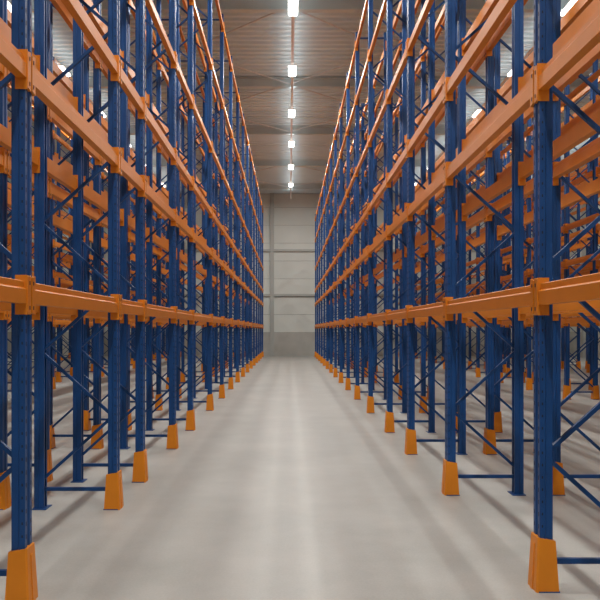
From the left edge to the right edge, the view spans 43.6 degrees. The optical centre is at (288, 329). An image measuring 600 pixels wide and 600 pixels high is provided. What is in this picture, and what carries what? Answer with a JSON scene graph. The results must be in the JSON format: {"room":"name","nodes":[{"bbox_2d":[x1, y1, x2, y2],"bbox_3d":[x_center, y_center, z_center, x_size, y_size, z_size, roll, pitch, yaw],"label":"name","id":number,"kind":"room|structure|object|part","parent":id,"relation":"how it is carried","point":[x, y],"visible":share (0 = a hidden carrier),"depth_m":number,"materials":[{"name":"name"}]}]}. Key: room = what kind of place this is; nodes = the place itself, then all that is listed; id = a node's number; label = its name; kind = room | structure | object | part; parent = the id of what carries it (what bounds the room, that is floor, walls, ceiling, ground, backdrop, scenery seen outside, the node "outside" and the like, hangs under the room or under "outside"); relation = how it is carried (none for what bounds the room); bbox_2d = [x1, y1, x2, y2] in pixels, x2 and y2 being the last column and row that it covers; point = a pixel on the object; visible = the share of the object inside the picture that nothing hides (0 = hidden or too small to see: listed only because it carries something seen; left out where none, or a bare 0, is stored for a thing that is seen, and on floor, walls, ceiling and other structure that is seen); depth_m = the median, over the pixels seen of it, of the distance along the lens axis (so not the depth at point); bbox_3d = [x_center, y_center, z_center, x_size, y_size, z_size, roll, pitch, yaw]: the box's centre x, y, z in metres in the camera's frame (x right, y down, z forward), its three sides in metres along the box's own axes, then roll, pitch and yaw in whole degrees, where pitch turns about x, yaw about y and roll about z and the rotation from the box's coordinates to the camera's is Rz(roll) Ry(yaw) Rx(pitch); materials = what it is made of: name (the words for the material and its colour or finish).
{"room":"warehouse","nodes":[
{"label":"warehouse","id":0,"kind":"room"},
{"bbox_2d":[8,210,10,355],"bbox_3d":[-17.035,-3.400,18.600,0.430,10.000,55.200,0,0,0],"label":"wall","id":1,"kind":"structure","parent":0,"point":[9,222],"depth_m":45.51,"materials":[{"name":"paint"}]},
{"bbox_2d":[32,193,531,355],"bbox_3d":[0.000,-3.400,46.235,34.000,10.000,0.430,0,0,0],"label":"wall","id":2,"kind":"structure","parent":0,"point":[288,224],"depth_m":46.20,"materials":[{"name":"paint"}]},
{"bbox_2d":[0,356,599,599],"bbox_3d":[0.000,1.700,18.600,34.000,0.200,55.200,0,0,0],"label":"floor","id":3,"kind":"structure","parent":0,"point":[286,489],"depth_m":6.80,"materials":[{"name":"concrete"}]},
{"bbox_2d":[8,175,70,361],"bbox_3d":[-12.585,-2.900,20.550,0.812,9.000,48.275,0,0,0],"label":"rack","id":4,"kind":"object","parent":3,"relation":"on","point":[64,206],"visible":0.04,"depth_m":41.84,"materials":[{"name":"metal"}]},
{"bbox_2d":[8,152,90,364],"bbox_3d":[-11.565,-2.900,20.550,0.812,9.000,48.275,0,0,0],"label":"rack","id":5,"kind":"object","parent":3,"relation":"on","point":[10,152],"visible":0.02,"depth_m":39.19,"materials":[{"name":"metal"}]},
{"bbox_2d":[8,85,164,382],"bbox_3d":[-7.755,-2.900,20.550,0.812,9.000,48.275,0,0,0],"label":"rack","id":6,"kind":"object","parent":3,"relation":"on","point":[66,286],"visible":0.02,"depth_m":26.64,"materials":[{"name":"blue metal"}]},
{"bbox_2d":[8,56,180,391],"bbox_3d":[-6.735,-2.900,20.550,0.812,9.000,48.275,0,0,0],"label":"rack","id":7,"kind":"object","parent":3,"relation":"on","point":[58,275],"visible":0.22,"depth_m":24.01,"materials":[{"name":"blue metal"}]},
{"bbox_2d":[0,0,244,509],"bbox_3d":[-2.925,-2.900,20.550,0.812,9.000,48.275,0,0,0],"label":"rack","id":8,"kind":"object","parent":3,"relation":"on","point":[99,66],"visible":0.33,"depth_m":10.39,"materials":[{"name":"metal"}]},
{"bbox_2d":[0,0,263,599],"bbox_3d":[-1.897,-2.900,20.550,0.797,9.000,48.275,0,0,0],"label":"rack","id":9,"kind":"object","parent":3,"relation":"on","point":[28,297],"visible":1,"depth_m":7.90,"materials":[{"name":"blue metal"}]},
{"bbox_2d":[314,0,599,592],"bbox_3d":[1.897,-2.625,20.500,0.797,8.450,47.775,0,0,0],"label":"rack","id":10,"kind":"object","parent":3,"relation":"on","point":[544,296],"visible":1,"depth_m":8.43,"materials":[{"name":"blue metal"}]},
{"bbox_2d":[333,0,599,495],"bbox_3d":[2.925,-2.625,20.500,0.812,8.450,47.775,0,0,0],"label":"rack","id":11,"kind":"object","parent":3,"relation":"on","point":[492,237],"visible":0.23,"depth_m":10.19,"materials":[{"name":"metal"}]},
{"bbox_2d":[398,59,599,399],"bbox_3d":[6.735,-2.625,20.500,0.812,8.450,47.775,0,0,0],"label":"rack","id":12,"kind":"object","parent":3,"relation":"on","point":[565,269],"visible":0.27,"depth_m":19.89,"materials":[{"name":"blue metal"}]},
{"bbox_2d":[417,57,599,389],"bbox_3d":[7.755,-2.625,20.500,0.812,8.450,47.775,0,0,0],"label":"rack","id":13,"kind":"object","parent":3,"relation":"on","point":[506,264],"visible":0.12,"depth_m":25.33,"materials":[{"name":"metal"}]},
{"bbox_2d":[480,157,599,372],"bbox_3d":[11.565,-2.625,20.500,0.812,8.450,47.775,0,0,0],"label":"rack","id":14,"kind":"object","parent":3,"relation":"on","point":[579,170],"visible":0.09,"depth_m":30.75,"materials":[{"name":"blue metal"}]},
{"bbox_2d":[510,162,599,368],"bbox_3d":[12.585,-2.625,20.500,0.812,8.450,47.775,0,0,0],"label":"rack","id":15,"kind":"object","parent":3,"relation":"on","point":[585,171],"visible":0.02,"depth_m":33.35,"materials":[{"name":"blue metal"}]},
{"bbox_2d":[8,13,599,193],"bbox_3d":[0.000,-8.525,18.720,34.000,0.250,55.440,0,0,0],"label":"ceiling","id":16,"kind":"structure","parent":0,"point":[263,46],"depth_m":24.32,"materials":[{"name":"paint"}]},
{"bbox_2d":[8,1,166,187],"bbox_3d":[-6.900,-8.135,18.300,0.240,0.530,54.600,0,0,0],"label":"led light line","id":17,"kind":"object","parent":16,"relation":"hanging from","point":[62,67],"visible":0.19,"depth_m":23.19,"materials":[{"name":"white plastic"}]},
{"bbox_2d":[32,183,511,188],"bbox_3d":[0.000,-8.239,43.000,33.600,0.318,0.200,0,0,0],"label":"roof beam","id":18,"kind":"structure","parent":16,"relation":"attached to","point":[261,185],"depth_m":42.99,"materials":[{"name":"grey metal"}]},
{"bbox_2d":[32,126,526,134],"bbox_3d":[0.000,-8.239,31.000,33.600,0.318,0.200,0,0,0],"label":"roof beam","id":19,"kind":"structure","parent":16,"relation":"attached to","point":[251,130],"depth_m":30.99,"materials":[{"name":"metal"}]},
{"bbox_2d":[196,167,382,186],"bbox_3d":[0.000,-8.200,40.000,12.026,0.036,6.026,0,0,0],"label":"brace","id":20,"kind":"structure","parent":16,"relation":"attached to","point":[270,167],"depth_m":39.87,"materials":[{"name":"grey metal"}]},
{"bbox_2d":[288,0,297,198],"bbox_3d":[0.100,-8.135,18.300,0.240,0.530,54.600,0,0,0],"label":"led light line","id":21,"kind":"object","parent":16,"relation":"hanging from","point":[292,4],"visible":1,"depth_m":22.88,"materials":[{"name":"white plastic"}]},
{"bbox_3d":[0.100,-8.180,18.550,0.080,0.440,54.100,0,0,0],"label":"trunking rail","id":22,"kind":"part","parent":21,"relation":"part of","materials":[{"name":"white metal"}]},
{"bbox_2d":[8,0,588,12],"bbox_3d":[0.000,-8.239,19.000,33.600,0.318,0.200,0,0,0],"label":"roof beam","id":23,"kind":"structure","parent":16,"relation":"attached to","point":[226,6],"depth_m":18.99,"materials":[{"name":"metal"}]},
{"bbox_2d":[130,5,525,83],"bbox_3d":[0.000,-8.200,22.000,12.026,0.036,6.026,0,0,0],"label":"brace","id":24,"kind":"structure","parent":23,"relation":"attached to","point":[267,15],"depth_m":21.71,"materials":[{"name":"metal"}]},
{"bbox_2d":[8,77,599,88],"bbox_3d":[0.000,-8.239,25.000,33.600,0.318,0.200,0,0,0],"label":"roof beam","id":25,"kind":"structure","parent":16,"relation":"attached to","point":[241,82],"depth_m":24.99,"materials":[{"name":"metal"}]},
{"bbox_2d":[153,89,427,131],"bbox_3d":[0.000,-8.200,28.000,12.026,0.036,6.026,0,0,0],"label":"brace","id":26,"kind":"structure","parent":25,"relation":"attached to","point":[270,89],"depth_m":27.70,"materials":[{"name":"metal"}]},
{"bbox_2d":[66,159,599,166],"bbox_3d":[0.000,-8.239,37.000,33.600,0.318,0.200,0,0,0],"label":"roof beam","id":27,"kind":"structure","parent":16,"relation":"attached to","point":[257,162],"depth_m":36.99,"materials":[{"name":"grey metal"}]},
{"bbox_2d":[415,0,576,184],"bbox_3d":[6.900,-8.135,18.300,0.240,0.530,54.600,0,0,0],"label":"led light line","id":28,"kind":"object","parent":16,"relation":"hanging from","point":[570,3],"visible":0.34,"depth_m":23.09,"materials":[{"name":"white plastic"}]},
{"bbox_2d":[570,197,599,358],"bbox_3d":[17.035,-3.400,18.600,0.430,10.000,55.200,0,0,0],"label":"wall","id":29,"kind":"structure","parent":0,"point":[573,345],"depth_m":43.63,"materials":[{"name":"paint"}]}
]}

